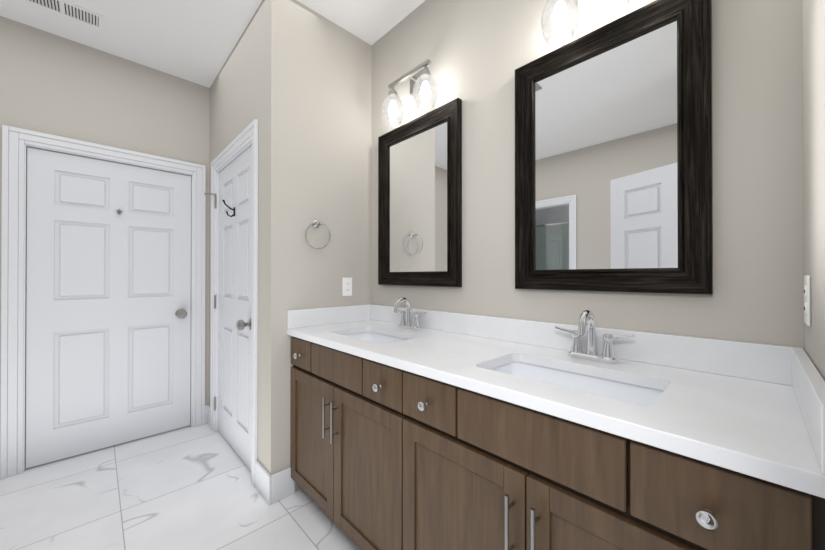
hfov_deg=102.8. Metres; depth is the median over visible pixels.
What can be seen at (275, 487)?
baseboard
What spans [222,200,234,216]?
hook
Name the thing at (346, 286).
outlet
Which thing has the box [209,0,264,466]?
wall
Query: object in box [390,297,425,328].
faucet
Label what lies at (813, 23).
wall
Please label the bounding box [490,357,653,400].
sink
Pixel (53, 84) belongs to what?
wall
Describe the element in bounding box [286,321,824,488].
countertop
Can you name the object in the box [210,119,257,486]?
door frame
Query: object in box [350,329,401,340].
sink
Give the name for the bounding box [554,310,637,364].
faucet
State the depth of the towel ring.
1.90 m
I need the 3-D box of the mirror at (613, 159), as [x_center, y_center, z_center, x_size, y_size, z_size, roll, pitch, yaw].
[0.663,-0.412,1.193,0.034,0.940,0.626,0,0,-44]
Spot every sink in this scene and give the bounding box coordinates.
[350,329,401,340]
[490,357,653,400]
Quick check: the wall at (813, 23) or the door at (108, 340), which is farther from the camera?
the door at (108, 340)
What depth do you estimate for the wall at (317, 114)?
1.88 m
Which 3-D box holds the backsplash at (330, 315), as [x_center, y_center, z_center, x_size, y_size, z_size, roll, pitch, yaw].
[-0.480,0.243,1.982,0.550,0.100,0.020,0,0,-44]
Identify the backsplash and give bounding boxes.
[287,305,369,328]
[370,305,802,384]
[790,347,824,472]
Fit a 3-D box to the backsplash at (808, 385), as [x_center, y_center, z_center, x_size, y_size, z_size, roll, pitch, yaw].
[0.794,0.238,0.657,0.550,0.100,0.020,0,0,-44]
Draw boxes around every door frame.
[0,125,205,479]
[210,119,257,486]
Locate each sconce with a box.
[382,59,437,127]
[541,0,652,46]
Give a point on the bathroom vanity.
(411, 428)
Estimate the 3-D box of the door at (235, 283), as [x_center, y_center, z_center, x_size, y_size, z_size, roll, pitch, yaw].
[-1.256,0.202,2.256,0.126,1.982,0.874,0,0,-44]
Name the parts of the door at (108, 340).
door knob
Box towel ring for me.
[305,220,330,248]
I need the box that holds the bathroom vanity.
[286,333,824,549]
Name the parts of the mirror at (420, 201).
glass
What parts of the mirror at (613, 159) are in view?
glass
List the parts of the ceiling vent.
ceiling vent dark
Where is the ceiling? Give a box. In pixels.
[0,0,424,87]
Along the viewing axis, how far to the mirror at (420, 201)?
1.83 m
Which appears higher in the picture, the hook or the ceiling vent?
the ceiling vent
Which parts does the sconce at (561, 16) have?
lamp shade, lamp shade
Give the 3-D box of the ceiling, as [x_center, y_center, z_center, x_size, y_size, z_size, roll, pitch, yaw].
[-1.193,-1.575,0.057,4.540,0.060,4.703,0,0,-44]
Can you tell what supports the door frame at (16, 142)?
attached to the wall at (53, 84)
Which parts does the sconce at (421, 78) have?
lamp shade, lamp shade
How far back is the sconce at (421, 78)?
1.78 m
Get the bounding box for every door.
[26,147,190,467]
[204,146,251,470]
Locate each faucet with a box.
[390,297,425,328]
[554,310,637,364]
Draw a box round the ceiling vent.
[23,0,102,29]
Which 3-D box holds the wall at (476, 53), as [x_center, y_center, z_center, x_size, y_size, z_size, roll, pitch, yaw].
[-0.044,-0.166,2.030,0.100,2.740,3.403,0,0,-44]
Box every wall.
[0,16,209,404]
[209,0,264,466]
[264,0,371,490]
[371,0,803,348]
[802,0,824,380]
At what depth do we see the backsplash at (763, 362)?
1.05 m
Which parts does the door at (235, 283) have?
door hinge mount, door knob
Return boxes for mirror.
[378,98,461,286]
[515,0,712,294]
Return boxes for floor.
[0,424,360,549]
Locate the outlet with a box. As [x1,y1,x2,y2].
[342,278,351,295]
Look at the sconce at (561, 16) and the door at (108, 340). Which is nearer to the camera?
the sconce at (561, 16)
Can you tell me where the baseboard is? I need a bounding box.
[205,405,294,504]
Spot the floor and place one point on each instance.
(189, 487)

